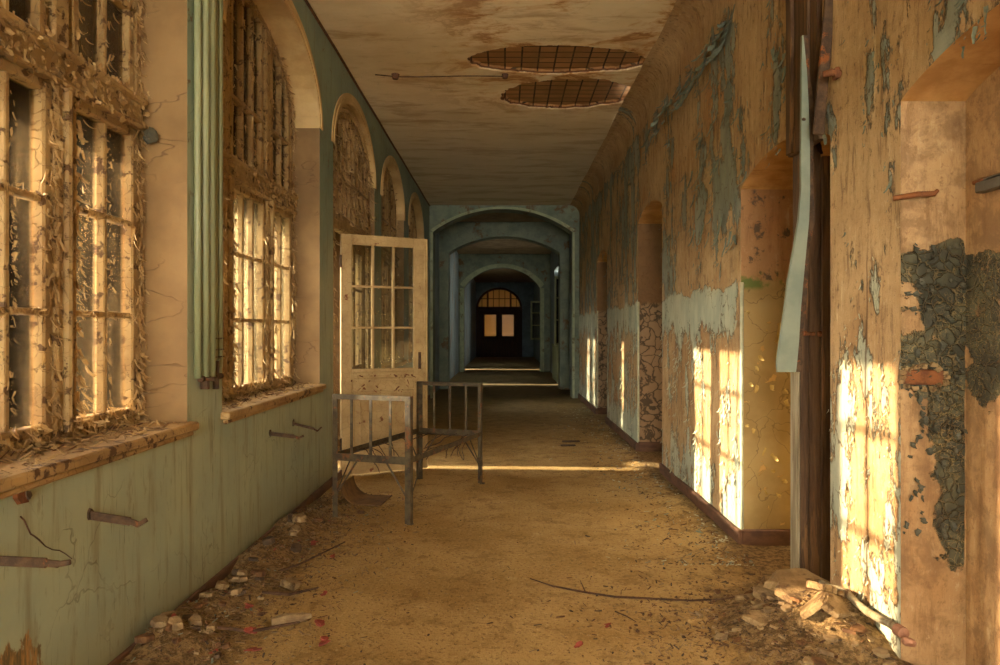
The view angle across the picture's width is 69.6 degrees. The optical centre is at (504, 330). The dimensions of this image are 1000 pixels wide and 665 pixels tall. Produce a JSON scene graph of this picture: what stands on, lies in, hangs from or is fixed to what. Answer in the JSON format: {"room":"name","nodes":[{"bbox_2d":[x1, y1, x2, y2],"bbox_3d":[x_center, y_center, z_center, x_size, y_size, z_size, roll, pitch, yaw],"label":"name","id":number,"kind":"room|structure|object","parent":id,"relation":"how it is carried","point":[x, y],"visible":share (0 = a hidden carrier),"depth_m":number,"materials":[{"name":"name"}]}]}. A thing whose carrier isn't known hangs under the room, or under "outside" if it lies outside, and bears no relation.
{"room":"hospital interior","nodes":[
{"label":"hospital interior","id":0,"kind":"room"},
{"bbox_2d":[0,0,475,664],"bbox_3d":[-1.860,-0.620,16.650,0.600,4.040,44.100,0,0,0],"label":"wall","id":1,"kind":"structure","parent":0,"point":[205,497],"depth_m":3.58,"materials":[{"name":"green paint"}]},
{"bbox_2d":[12,491,31,504],"bbox_3d":[-1.568,0.534,2.344,0.023,0.062,0.072,0,0,0],"label":"plug","id":2,"kind":"object","parent":1,"relation":"attached to","point":[24,497],"visible":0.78,"depth_m":2.34,"materials":[{"name":"orange metal"}]},
{"bbox_2d":[0,556,71,567],"bbox_3d":[-1.458,0.698,2.204,0.265,0.051,0.045,0,0,0],"label":"wall bracket","id":3,"kind":"object","parent":1,"relation":"attached to","point":[12,561],"visible":1,"depth_m":2.19,"materials":[{"name":"metal"}]},
{"bbox_2d":[20,516,71,558],"bbox_3d":[-1.568,0.713,2.470,0.013,0.229,0.283,0,0,0],"label":"wire","id":4,"kind":"object","parent":1,"relation":"attached to","point":[21,517],"visible":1,"depth_m":2.41,"materials":[{"name":"black metal"}]},
{"bbox_2d":[0,0,198,499],"bbox_3d":[-1.860,-0.970,2.520,0.660,2.980,2.220,0,0,0],"label":"window","id":5,"kind":"structure","parent":1,"relation":"in","point":[72,103],"depth_m":2.91,"materials":[{"name":"beige paint"}]},
{"bbox_2d":[0,419,179,473],"bbox_3d":[-1.682,0.439,2.514,0.249,0.054,2.041,0,0,0],"label":"debris","id":6,"kind":"object","parent":5,"relation":"on","point":[139,432],"visible":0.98,"depth_m":2.84,"materials":[{"name":"plant"}]},
{"bbox_2d":[87,508,147,527],"bbox_3d":[-1.476,0.709,2.745,0.233,0.077,0.045,0,0,0],"label":"wall bracket","id":7,"kind":"object","parent":1,"relation":"attached to","point":[91,515],"visible":1,"depth_m":2.73,"materials":[{"name":"metal"}]},
{"bbox_2d":[143,127,158,143],"bbox_3d":[-1.758,-0.964,3.546,0.093,0.093,0.058,0,0,0],"label":"stay","id":8,"kind":"object","parent":1,"relation":"attached to","point":[151,133],"visible":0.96,"depth_m":3.53,"materials":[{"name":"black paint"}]},
{"bbox_2d":[194,0,223,388],"bbox_3d":[-1.534,-1.150,3.796,0.091,2.920,0.338,0,0,0],"label":"pipes","id":9,"kind":"object","parent":1,"relation":"attached to","point":[208,14],"visible":1,"depth_m":3.71,"materials":[{"name":"metal"}]},
{"bbox_2d":[108,395,429,664],"bbox_3d":[-1.569,1.366,4.800,0.021,0.089,20.400,0,0,0],"label":"baseboard","id":10,"kind":"structure","parent":1,"relation":"attached to","point":[321,490],"depth_m":4.03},
{"bbox_2d":[221,0,325,423],"bbox_3d":[-1.860,-0.970,5.080,0.660,2.980,2.220,0,0,0],"label":"window","id":11,"kind":"structure","parent":1,"relation":"in","point":[259,213],"depth_m":5.28,"materials":[{"name":"beige paint"}]},
{"bbox_2d":[222,381,317,410],"bbox_3d":[-1.684,0.437,5.074,0.256,0.058,2.084,0,0,0],"label":"debris","id":12,"kind":"object","parent":11,"relation":"on","point":[297,386],"visible":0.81,"depth_m":5.03,"materials":[{"name":"plant"}]},
{"bbox_2d":[269,430,303,438],"bbox_3d":[-1.471,0.696,4.838,0.241,0.066,0.044,0,0,0],"label":"wall bracket","id":13,"kind":"object","parent":1,"relation":"attached to","point":[277,434],"visible":1,"depth_m":4.83,"materials":[{"name":"metal"}]},
{"bbox_2d":[292,419,321,431],"bbox_3d":[-1.479,0.704,5.369,0.226,0.094,0.046,0,0,0],"label":"wall bracket","id":14,"kind":"object","parent":1,"relation":"attached to","point":[293,423],"visible":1,"depth_m":5.37,"materials":[{"name":"metal"}]},
{"bbox_2d":[333,104,376,468],"bbox_3d":[-1.866,-0.530,7.668,0.665,3.860,2.204,0,0,0],"label":"window","id":15,"kind":"structure","parent":1,"relation":"in","point":[352,179],"depth_m":7.88,"materials":[{"name":"beige paint"}]},
{"bbox_2d":[340,234,427,474],"bbox_3d":[-1.181,0.225,7.087,0.901,2.315,0.076,0,0,-28],"label":"door","id":16,"kind":"structure","parent":15,"relation":"attached to","point":[393,381],"depth_m":7.06,"materials":[{"name":"beige paint"}]},
{"bbox_2d":[304,0,429,205],"bbox_3d":[-1.570,-2.608,4.800,0.021,0.032,20.400,0,0,0],"label":"trim","id":17,"kind":"structure","parent":1,"relation":"attached to","point":[306,1],"depth_m":7.49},
{"bbox_2d":[381,167,406,367],"bbox_3d":[-1.860,-0.970,10.230,0.660,2.980,2.160,0,0,0],"label":"window","id":18,"kind":"structure","parent":1,"relation":"in","point":[388,206],"depth_m":10.50,"materials":[{"name":"beige paint"}]},
{"bbox_2d":[408,204,416,362],"bbox_3d":[-1.860,-0.970,12.850,0.660,2.980,2.200,0,0,0],"label":"window","id":19,"kind":"structure","parent":1,"relation":"in","point":[412,228],"depth_m":13.12,"materials":[{"name":"beige paint"}]},
{"bbox_2d":[308,0,675,281],"bbox_3d":[0.000,-2.667,16.750,4.400,0.106,44.300,0,0,0],"label":"ceiling","id":20,"kind":"structure","parent":0,"point":[532,136],"depth_m":7.72,"materials":[{"name":"paint"}]},
{"bbox_2d":[375,73,507,79],"bbox_3d":[-0.634,-2.597,7.311,1.339,0.066,0.189,0,0,0],"label":"cable","id":21,"kind":"object","parent":20,"relation":"attached to","point":[395,76],"visible":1,"depth_m":7.35,"materials":[{"name":"brown metal"}]},
{"bbox_2d":[439,222,569,388],"bbox_3d":[-0.015,-0.620,17.550,3.230,4.040,0.500,0,0,0],"label":"archway","id":22,"kind":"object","parent":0,"point":[459,235],"depth_m":17.30,"materials":[{"name":"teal paint"}]},
{"bbox_2d":[429,205,579,397],"bbox_3d":[-0.015,-0.620,15.210,3.230,4.040,0.480,0,0,0],"label":"wall","id":23,"kind":"structure","parent":0,"point":[565,217],"depth_m":15.00,"materials":[{"name":"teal paint"}]},
{"bbox_2d":[459,254,550,371],"bbox_3d":[-0.015,-0.620,24.685,3.230,4.040,0.430,0,0,0],"label":"wall","id":24,"kind":"structure","parent":0,"point":[537,267],"depth_m":24.50,"materials":[{"name":"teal paint"}]},
{"bbox_2d":[476,282,533,356],"bbox_3d":[0.000,-0.620,38.850,3.800,4.040,0.300,0,0,0],"label":"wall","id":25,"kind":"structure","parent":0,"point":[524,291],"depth_m":38.70,"materials":[{"name":"dark blue-teal paint"},{"name":"plaster"}]},
{"bbox_2d":[476,288,521,356],"bbox_3d":[-0.315,-0.465,38.805,2.470,3.750,0.110,0,0,0],"label":"door","id":26,"kind":"structure","parent":25,"relation":"in","point":[498,310],"depth_m":38.80,"materials":[{"name":"brown wood"}]},
{"bbox_2d":[118,357,915,664],"bbox_3d":[0.000,1.279,16.750,4.400,0.254,44.300,0,0,0],"label":"floor","id":27,"kind":"structure","parent":0,"point":[516,395],"depth_m":4.26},
{"bbox_2d":[134,633,154,643],"bbox_3d":[-1.510,1.287,3.013,0.074,0.037,0.073,0,0,19],"label":"chunk","id":28,"kind":"object","parent":27,"relation":"on","point":[144,638],"visible":1,"depth_m":2.99,"materials":[{"name":"brown stone"}]},
{"bbox_2d":[150,614,168,627],"bbox_3d":[-1.489,1.250,3.107,0.072,0.035,0.081,0,0,-8],"label":"chunk","id":29,"kind":"object","parent":27,"relation":"on","point":[159,621],"visible":1,"depth_m":3.08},
{"bbox_2d":[160,611,175,617],"bbox_3d":[-1.506,1.270,3.218,0.072,0.026,0.046,0,0,-42],"label":"chunk","id":30,"kind":"object","parent":27,"relation":"on","point":[168,613],"visible":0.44,"depth_m":3.21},
{"bbox_2d":[165,617,171,631],"bbox_3d":[-1.449,1.267,3.114,0.069,0.041,0.063,0,0,38],"label":"chunk","id":31,"kind":"object","parent":27,"relation":"on","point":[169,626],"visible":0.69,"depth_m":3.08,"materials":[{"name":"brown stone"}]},
{"bbox_2d":[168,616,182,630],"bbox_3d":[-1.430,1.266,3.117,0.071,0.045,0.074,0,0,-23],"label":"chunk","id":32,"kind":"object","parent":27,"relation":"on","point":[176,621],"visible":0.94,"depth_m":3.10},
{"bbox_2d":[171,637,180,643],"bbox_3d":[-1.394,1.313,3.053,0.059,0.028,0.030,0,0,40],"label":"chunk","id":33,"kind":"object","parent":27,"relation":"on","point":[174,640],"visible":1,"depth_m":3.04,"materials":[{"name":"brown stone"}]},
{"bbox_2d":[182,614,192,619],"bbox_3d":[-1.454,1.304,3.276,0.050,0.022,0.049,0,0,23],"label":"chunk","id":34,"kind":"object","parent":27,"relation":"on","point":[187,616],"visible":0.69,"depth_m":3.27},
{"bbox_2d":[188,613,201,625],"bbox_3d":[-1.413,1.315,3.275,0.065,0.042,0.066,0,0,-27],"label":"chunk","id":35,"kind":"object","parent":27,"relation":"on","point":[195,619],"visible":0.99,"depth_m":3.26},
{"bbox_2d":[190,625,200,629],"bbox_3d":[-1.393,1.331,3.230,0.036,0.030,0.044,0,0,38],"label":"chunk","id":36,"kind":"object","parent":27,"relation":"on","point":[194,626],"visible":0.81,"depth_m":3.22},
{"bbox_2d":[192,603,202,608],"bbox_3d":[-1.472,1.319,3.449,0.050,0.027,0.040,0,0,30],"label":"chunk","id":37,"kind":"object","parent":27,"relation":"on","point":[197,605],"visible":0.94,"depth_m":3.44,"materials":[{"name":"brown stone"}]},
{"bbox_2d":[199,591,214,597],"bbox_3d":[-1.498,1.323,3.613,0.074,0.034,0.054,0,0,-45],"label":"chunk","id":38,"kind":"object","parent":27,"relation":"on","point":[202,594],"visible":0.64,"depth_m":3.59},
{"bbox_2d":[203,628,213,633],"bbox_3d":[-1.324,1.346,3.222,0.036,0.019,0.035,0,0,13],"label":"chunk","id":39,"kind":"object","parent":27,"relation":"on","point":[208,631],"visible":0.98,"depth_m":3.22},
{"bbox_2d":[206,623,217,630],"bbox_3d":[-1.327,1.341,3.264,0.043,0.026,0.061,0,0,-3],"label":"chunk","id":40,"kind":"object","parent":27,"relation":"on","point":[213,626],"visible":0.98,"depth_m":3.25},
{"bbox_2d":[214,652,221,658],"bbox_3d":[-1.222,1.380,3.065,0.028,0.016,0.037,0,0,-8],"label":"chunk","id":41,"kind":"object","parent":27,"relation":"on","point":[218,654],"visible":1,"depth_m":3.06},
{"bbox_2d":[215,580,228,589],"bbox_3d":[-1.489,1.338,3.790,0.069,0.047,0.068,0,0,-25],"label":"chunk","id":42,"kind":"object","parent":27,"relation":"on","point":[220,584],"visible":0.95,"depth_m":3.77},
{"bbox_2d":[218,601,226,606],"bbox_3d":[-1.379,1.330,3.513,0.037,0.022,0.037,0,0,-10],"label":"chunk","id":43,"kind":"object","parent":27,"relation":"on","point":[221,603],"visible":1,"depth_m":3.50,"materials":[{"name":"brown stone"}]},
{"bbox_2d":[222,642,230,649],"bbox_3d":[-1.221,1.377,3.153,0.037,0.032,0.059,0,0,-16],"label":"chunk","id":44,"kind":"object","parent":27,"relation":"on","point":[227,644],"visible":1,"depth_m":3.13,"materials":[{"name":"brown stone"}]},
{"bbox_2d":[229,587,242,595],"bbox_3d":[-1.372,1.327,3.667,0.066,0.040,0.075,0,0,-26],"label":"chunk","id":45,"kind":"object","parent":27,"relation":"on","point":[234,591],"visible":0.98,"depth_m":3.64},
{"bbox_2d":[232,575,247,582],"bbox_3d":[-1.405,1.317,3.822,0.070,0.040,0.071,0,0,36],"label":"chunk","id":46,"kind":"object","parent":27,"relation":"on","point":[242,578],"visible":1,"depth_m":3.80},
{"bbox_2d":[232,569,249,575],"bbox_3d":[-1.459,1.328,3.962,0.098,0.043,0.069,0,0,30],"label":"chunk","id":47,"kind":"object","parent":27,"relation":"on","point":[234,571],"visible":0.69,"depth_m":3.94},
{"bbox_2d":[237,569,247,575],"bbox_3d":[-1.420,1.308,3.891,0.055,0.032,0.061,0,0,-31],"label":"chunk","id":48,"kind":"object","parent":27,"relation":"on","point":[240,572],"visible":0.92,"depth_m":3.88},
{"bbox_2d":[244,603,253,608],"bbox_3d":[-1.270,1.360,3.568,0.040,0.024,0.038,0,0,42],"label":"fragment","id":49,"kind":"object","parent":27,"relation":"on","point":[248,605],"visible":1,"depth_m":3.56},
{"bbox_2d":[205,621,299,631],"bbox_3d":[-1.161,1.360,3.328,0.420,0.060,0.048,0,0,-23],"label":"twig","id":50,"kind":"object","parent":27,"relation":"on","point":[296,622],"visible":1,"depth_m":3.32,"materials":[{"name":"wood"}]},
{"bbox_2d":[244,647,261,651],"bbox_3d":[-1.085,1.379,3.114,0.091,0.028,0.042,0,0,32],"label":"fragment","id":51,"kind":"object","parent":27,"relation":"on","point":[253,649],"visible":1,"depth_m":3.11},
{"bbox_2d":[248,557,257,561],"bbox_3d":[-1.453,1.316,4.155,0.053,0.025,0.041,0,0,-24],"label":"chunk","id":52,"kind":"object","parent":27,"relation":"on","point":[249,558],"visible":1,"depth_m":4.14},
{"bbox_2d":[250,569,265,576],"bbox_3d":[-1.354,1.326,3.939,0.096,0.042,0.063,0,0,15],"label":"chunk","id":53,"kind":"object","parent":27,"relation":"on","point":[259,573],"visible":0.97,"depth_m":3.92,"materials":[{"name":"brown stone"}]},
{"bbox_2d":[262,536,274,545],"bbox_3d":[-1.444,1.280,4.397,0.074,0.046,0.092,0,0,-29],"label":"chunk","id":54,"kind":"object","parent":27,"relation":"on","point":[269,540],"visible":1,"depth_m":4.37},
{"bbox_2d":[280,577,299,590],"bbox_3d":[-1.149,1.367,3.889,0.113,0.050,0.079,0,0,37],"label":"chunk","id":55,"kind":"object","parent":27,"relation":"on","point":[292,584],"visible":1,"depth_m":3.87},
{"bbox_2d":[262,587,317,595],"bbox_3d":[-1.127,1.372,3.799,0.296,0.040,0.057,0,0,-29],"label":"twig","id":56,"kind":"object","parent":27,"relation":"on","point":[310,589],"visible":1,"depth_m":3.77,"materials":[{"name":"wood"}]},
{"bbox_2d":[271,613,311,625],"bbox_3d":[-1.018,1.366,3.434,0.186,0.054,0.055,0,0,-24],"label":"scrap","id":57,"kind":"object","parent":27,"relation":"on","point":[283,618],"visible":0.99,"depth_m":3.41,"materials":[{"name":"paint"}]},
{"bbox_2d":[288,530,296,535],"bbox_3d":[-1.393,1.322,4.719,0.056,0.031,0.066,0,0,-38],"label":"chunk","id":58,"kind":"object","parent":27,"relation":"on","point":[291,532],"visible":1,"depth_m":4.69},
{"bbox_2d":[290,525,300,532],"bbox_3d":[-1.389,1.313,4.770,0.062,0.042,0.081,0,0,12],"label":"chunk","id":59,"kind":"object","parent":27,"relation":"on","point":[297,528],"visible":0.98,"depth_m":4.76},
{"bbox_2d":[290,543,301,552],"bbox_3d":[-1.311,1.363,4.520,0.070,0.050,0.089,0,0,-7],"label":"chunk","id":60,"kind":"object","parent":27,"relation":"on","point":[297,547],"visible":0.99,"depth_m":4.50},
{"bbox_2d":[292,513,306,522],"bbox_3d":[-1.414,1.282,4.941,0.097,0.048,0.092,0,0,-27],"label":"chunk","id":61,"kind":"object","parent":27,"relation":"on","point":[299,517],"visible":1,"depth_m":4.91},
{"bbox_2d":[296,506,306,512],"bbox_3d":[-1.480,1.309,5.251,0.088,0.050,0.071,0,0,-39],"label":"chunk","id":62,"kind":"object","parent":27,"relation":"on","point":[304,508],"visible":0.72,"depth_m":5.23,"materials":[{"name":"brown stone"}]},
{"bbox_2d":[126,493,491,664],"bbox_3d":[-0.804,1.340,3.901,1.523,0.153,4.624,0,0,0],"label":"debris","id":63,"kind":"object","parent":27,"relation":"on","point":[330,496],"visible":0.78,"depth_m":3.97,"materials":[{"name":"paint"}]},
{"bbox_2d":[244,626,256,633],"bbox_3d":[-1.171,1.378,3.306,0.058,0.034,0.040,0,0,-40],"label":"fragment","id":64,"kind":"object","parent":63,"relation":"on","point":[249,630],"visible":1,"depth_m":3.30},
{"bbox_2d":[278,542,344,570],"bbox_3d":[-1.207,1.371,4.285,0.081,0.026,0.906,0,0,25],"label":"twig","id":65,"kind":"object","parent":27,"relation":"on","point":[298,564],"visible":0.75,"depth_m":4.28,"materials":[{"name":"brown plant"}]},
{"bbox_2d":[314,619,324,626],"bbox_3d":[-0.875,1.379,3.399,0.052,0.025,0.039,0,0,-19],"label":"fragment","id":66,"kind":"object","parent":27,"relation":"on","point":[319,623],"visible":1,"depth_m":3.39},
{"bbox_2d":[319,636,330,646],"bbox_3d":[-0.808,1.382,3.208,0.051,0.033,0.049,0,0,-30],"label":"fragment","id":67,"kind":"object","parent":27,"relation":"on","point":[324,639],"visible":1,"depth_m":3.21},
{"bbox_2d":[340,476,391,505],"bbox_3d":[-1.138,1.310,5.920,0.340,0.169,0.344,0,0,6],"label":"sheet","id":68,"kind":"object","parent":27,"relation":"on","point":[350,491],"visible":0.95,"depth_m":5.91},
{"bbox_2d":[332,381,484,524],"bbox_3d":[-0.752,0.940,6.010,0.684,0.929,1.520,0,0,19],"label":"frame","id":69,"kind":"object","parent":27,"relation":"on","point":[348,454],"visible":0.99,"depth_m":5.41,"materials":[{"name":"metal"}]},
{"bbox_2d":[211,445,790,664],"bbox_3d":[-0.011,1.325,5.395,2.612,0.168,7.020,0,0,0],"label":"debris","id":70,"kind":"object","parent":27,"relation":"on","point":[535,445],"visible":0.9,"depth_m":4.01,"materials":[{"name":"brown plant"}]},
{"bbox_2d":[551,344,557,382],"bbox_3d":[1.462,0.890,20.400,0.165,1.020,2.260,0,0,0],"label":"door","id":71,"kind":"structure","parent":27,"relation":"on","point":[554,348],"depth_m":20.10,"materials":[{"name":"green paint"}]},
{"bbox_2d":[574,641,582,647],"bbox_3d":[0.323,1.378,3.166,0.040,0.028,0.028,0,0,0],"label":"fragment","id":72,"kind":"object","parent":27,"relation":"on","point":[578,644],"visible":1,"depth_m":3.16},
{"bbox_2d":[530,578,734,600],"bbox_3d":[0.684,1.372,3.807,1.184,0.060,0.138,0,0,18],"label":"twig","id":73,"kind":"object","parent":27,"relation":"on","point":[581,591],"visible":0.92,"depth_m":3.75,"materials":[{"name":"wood"}]},
{"bbox_2d":[541,407,754,565],"bbox_3d":[0.997,1.394,8.791,1.114,0.057,9.030,0,0,0],"label":"debris","id":74,"kind":"object","parent":27,"relation":"on","point":[630,475],"visible":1,"depth_m":5.31,"materials":[{"name":"paint"}]},
{"bbox_2d":[486,529,897,664],"bbox_3d":[0.721,1.273,3.279,1.626,0.281,3.573,0,0,0],"label":"debris","id":75,"kind":"object","parent":27,"relation":"on","point":[738,606],"visible":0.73,"depth_m":3.23,"materials":[{"name":"paint"}]},
{"bbox_2d":[820,592,850,617],"bbox_3d":[1.402,1.166,3.043,0.110,0.093,0.172,0,0,29],"label":"chunk","id":76,"kind":"object","parent":75,"relation":"on","point":[833,604],"visible":0.92,"depth_m":3.01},
{"bbox_2d":[695,611,702,616],"bbox_3d":[0.938,1.361,3.465,0.030,0.022,0.049,0,0,-16],"label":"chunk","id":77,"kind":"object","parent":27,"relation":"on","point":[700,614],"visible":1,"depth_m":3.46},
{"bbox_2d":[714,632,727,640],"bbox_3d":[0.953,1.350,3.171,0.053,0.027,0.046,0,0,40],"label":"chunk","id":78,"kind":"object","parent":27,"relation":"on","point":[720,636],"visible":1,"depth_m":3.17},
{"bbox_2d":[732,626,741,630],"bbox_3d":[1.030,1.331,3.222,0.045,0.020,0.038,0,0,-6],"label":"chunk","id":79,"kind":"object","parent":27,"relation":"on","point":[737,628],"visible":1,"depth_m":3.21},
{"bbox_2d":[733,636,741,642],"bbox_3d":[1.014,1.346,3.139,0.041,0.020,0.027,0,0,-12],"label":"chunk","id":80,"kind":"object","parent":27,"relation":"on","point":[736,639],"visible":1,"depth_m":3.13,"materials":[{"name":"brown stone"}]},
{"bbox_2d":[735,593,754,599],"bbox_3d":[1.210,1.343,3.639,0.103,0.039,0.074,0,0,1],"label":"chunk","id":81,"kind":"object","parent":27,"relation":"on","point":[748,596],"visible":0.9,"depth_m":3.61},
{"bbox_2d":[741,610,768,626],"bbox_3d":[1.141,1.289,3.224,0.159,0.052,0.104,0,0,-7],"label":"chunk","id":82,"kind":"object","parent":27,"relation":"on","point":[754,617],"visible":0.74,"depth_m":3.21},
{"bbox_2d":[751,603,767,608],"bbox_3d":[1.184,1.281,3.356,0.067,0.035,0.045,0,0,-13],"label":"chunk","id":83,"kind":"object","parent":27,"relation":"on","point":[759,605],"visible":0.95,"depth_m":3.34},
{"bbox_2d":[757,575,770,585],"bbox_3d":[1.390,1.313,3.698,0.183,0.095,0.095,0,0,22],"label":"chunk","id":84,"kind":"object","parent":27,"relation":"on","point":[765,577],"visible":0.2,"depth_m":3.71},
{"bbox_2d":[753,585,775,601],"bbox_3d":[1.285,1.273,3.495,0.134,0.048,0.164,0,0,-27],"label":"chunk","id":85,"kind":"object","parent":27,"relation":"on","point":[760,592],"visible":0.5,"depth_m":3.48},
{"bbox_2d":[764,606,774,612],"bbox_3d":[1.202,1.264,3.269,0.050,0.022,0.041,0,0,9],"label":"chunk","id":86,"kind":"object","parent":27,"relation":"on","point":[767,609],"visible":1,"depth_m":3.26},
{"bbox_2d":[766,595,775,600],"bbox_3d":[1.268,1.261,3.389,0.059,0.029,0.048,0,0,41],"label":"chunk","id":87,"kind":"object","parent":27,"relation":"on","point":[769,597],"visible":0.7,"depth_m":3.38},
{"bbox_2d":[780,603,791,611],"bbox_3d":[1.250,1.226,3.192,0.048,0.024,0.047,0,0,-20],"label":"chunk","id":88,"kind":"object","parent":27,"relation":"on","point":[786,608],"visible":0.98,"depth_m":3.18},
{"bbox_2d":[774,580,806,604],"bbox_3d":[1.330,1.197,3.296,0.186,0.054,0.214,0,0,15],"label":"chunk","id":89,"kind":"object","parent":27,"relation":"on","point":[784,590],"visible":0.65,"depth_m":3.29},
{"bbox_2d":[790,597,801,602],"bbox_3d":[1.300,1.196,3.196,0.052,0.024,0.050,0,0,0],"label":"chunk","id":90,"kind":"object","parent":27,"relation":"on","point":[795,599],"visible":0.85,"depth_m":3.19,"materials":[{"name":"beige stone"}]},
{"bbox_2d":[763,568,830,591],"bbox_3d":[1.384,1.196,3.445,0.328,0.073,0.181,0,0,-9],"label":"chunk","id":91,"kind":"object","parent":27,"relation":"on","point":[797,574],"visible":0.59,"depth_m":3.45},
{"bbox_2d":[818,580,916,646],"bbox_3d":[1.500,1.164,3.034,0.046,0.098,0.776,0,0,0],"label":"pole","id":92,"kind":"object","parent":91,"relation":"on","point":[898,630],"visible":0.92,"depth_m":2.85,"materials":[{"name":"grey wood"}]},
{"bbox_2d":[795,640,804,645],"bbox_3d":[1.212,1.278,2.960,0.039,0.024,0.043,0,0,18],"label":"chunk","id":93,"kind":"object","parent":27,"relation":"on","point":[800,642],"visible":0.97,"depth_m":2.95,"materials":[{"name":"brown stone"}]},
{"bbox_2d":[802,656,814,664],"bbox_3d":[1.203,1.304,2.847,0.049,0.022,0.050,0,0,32],"label":"chunk","id":94,"kind":"object","parent":27,"relation":"on","point":[807,660],"visible":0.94,"depth_m":2.83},
{"bbox_2d":[800,591,826,618],"bbox_3d":[1.335,1.174,3.096,0.111,0.105,0.204,0,0,30],"label":"chunk","id":95,"kind":"object","parent":27,"relation":"on","point":[812,606],"visible":0.88,"depth_m":3.04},
{"bbox_2d":[811,656,826,664],"bbox_3d":[1.234,1.301,2.831,0.054,0.025,0.050,0,0,7],"label":"chunk","id":96,"kind":"object","parent":27,"relation":"on","point":[817,660],"visible":1,"depth_m":2.83,"materials":[{"name":"brown stone"}]},
{"bbox_2d":[806,580,836,593],"bbox_3d":[1.400,1.132,3.180,0.130,0.076,0.172,0,0,34],"label":"chunk","id":97,"kind":"object","parent":27,"relation":"on","point":[810,584],"visible":0.97,"depth_m":3.12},
{"bbox_2d":[816,646,833,656],"bbox_3d":[1.281,1.283,2.883,0.060,0.031,0.062,0,0,-8],"label":"chunk","id":98,"kind":"object","parent":27,"relation":"on","point":[822,650],"visible":1,"depth_m":2.86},
{"bbox_2d":[823,634,837,641],"bbox_3d":[1.326,1.250,2.928,0.054,0.018,0.046,0,0,13],"label":"chunk","id":99,"kind":"object","parent":27,"relation":"on","point":[829,638],"visible":1,"depth_m":2.92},
{"bbox_2d":[842,628,855,634],"bbox_3d":[1.394,1.220,2.919,0.050,0.031,0.059,0,0,24],"label":"chunk","id":100,"kind":"object","parent":27,"relation":"on","point":[843,629],"visible":1,"depth_m":2.90,"materials":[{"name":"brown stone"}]},
{"bbox_2d":[851,640,858,646],"bbox_3d":[1.399,1.251,2.881,0.029,0.016,0.027,0,0,-27],"label":"chunk","id":101,"kind":"object","parent":27,"relation":"on","point":[854,643],"visible":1,"depth_m":2.88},
{"bbox_2d":[850,624,866,632],"bbox_3d":[1.446,1.218,2.946,0.064,0.024,0.045,0,0,-25],"label":"chunk","id":102,"kind":"object","parent":27,"relation":"on","point":[859,628],"visible":0.96,"depth_m":2.94,"materials":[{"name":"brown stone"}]},
{"bbox_2d":[872,646,890,657],"bbox_3d":[1.471,1.255,2.809,0.048,0.026,0.065,0,0,-18],"label":"chunk","id":103,"kind":"object","parent":27,"relation":"on","point":[879,651],"visible":1,"depth_m":2.80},
{"bbox_2d":[882,660,895,664],"bbox_3d":[1.466,1.274,2.757,0.049,0.024,0.047,0,0,-30],"label":"chunk","id":104,"kind":"object","parent":27,"relation":"on","point":[885,662],"visible":1,"depth_m":2.75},
{"bbox_2d":[534,216,579,372],"bbox_3d":[1.700,-0.620,26.850,0.300,4.040,23.700,0,0,0],"label":"wall","id":105,"kind":"structure","parent":0,"point":[554,257],"depth_m":32.35,"materials":[{"name":"green paint"}]},
{"bbox_2d":[531,301,539,339],"bbox_3d":[1.287,-0.425,28.906,0.550,1.550,0.041,0,0,-20],"label":"casement","id":106,"kind":"object","parent":105,"relation":"attached to","point":[531,301],"visible":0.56,"depth_m":28.82,"materials":[{"name":"green paint"}]},
{"bbox_2d":[554,276,557,345],"bbox_3d":[1.451,-0.550,19.768,0.040,1.900,0.500,0,0,22],"label":"casement","id":107,"kind":"object","parent":105,"relation":"attached to","point":[555,277],"visible":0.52,"depth_m":19.54,"materials":[{"name":"green paint"}]},
{"bbox_2d":[570,0,999,664],"bbox_3d":[1.656,-0.610,4.800,0.630,4.020,20.400,0,0,0],"label":"wall","id":108,"kind":"structure","parent":0,"point":[684,206],"depth_m":3.28,"materials":[{"name":"paint"}]},
{"bbox_2d":[578,393,789,545],"bbox_3d":[1.745,1.350,9.850,0.450,0.120,10.300,0,0,0],"label":"baseboard","id":109,"kind":"structure","parent":108,"relation":"attached to","point":[757,537],"depth_m":5.39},
{"bbox_2d":[776,35,814,371],"bbox_3d":[1.444,-0.628,3.562,0.205,1.661,0.054,0,0,-9],"label":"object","id":110,"kind":"object","parent":108,"relation":"attached to","point":[789,358],"visible":0.98,"depth_m":3.55,"materials":[{"name":"blue paint"}]},
{"bbox_2d":[786,0,829,581],"bbox_3d":[1.614,-0.575,3.700,0.212,3.950,0.400,0,0,0],"label":"post","id":111,"kind":"object","parent":108,"relation":"attached to","point":[809,387],"visible":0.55,"depth_m":3.79,"materials":[{"name":"brown wood"}]},
{"bbox_2d":[812,0,832,135],"bbox_3d":[1.524,-1.356,3.420,0.117,0.842,0.040,0,0,35],"label":"bar","id":112,"kind":"object","parent":108,"relation":"attached to","point":[827,20],"visible":1,"depth_m":3.42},
{"bbox_2d":[822,67,841,80],"bbox_3d":[1.517,-1.190,3.332,0.092,0.052,0.043,0,0,0],"label":"pintle","id":113,"kind":"object","parent":108,"relation":"attached to","point":[836,73],"visible":1,"depth_m":3.32,"materials":[{"name":"orange metal"}]},
{"bbox_2d":[893,189,938,200],"bbox_3d":[1.599,-0.530,2.799,0.164,0.039,0.038,0,0,17],"label":"iron hook","id":114,"kind":"object","parent":108,"relation":"attached to","point":[918,193],"visible":1,"depth_m":2.79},
{"bbox_2d":[972,172,999,184],"bbox_3d":[1.788,-0.562,2.520,0.025,0.015,0.440,0,0,0],"label":"batten","id":115,"kind":"object","parent":108,"relation":"attached to","point":[981,179],"visible":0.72,"depth_m":2.70,"materials":[{"name":"brown wood"}]},
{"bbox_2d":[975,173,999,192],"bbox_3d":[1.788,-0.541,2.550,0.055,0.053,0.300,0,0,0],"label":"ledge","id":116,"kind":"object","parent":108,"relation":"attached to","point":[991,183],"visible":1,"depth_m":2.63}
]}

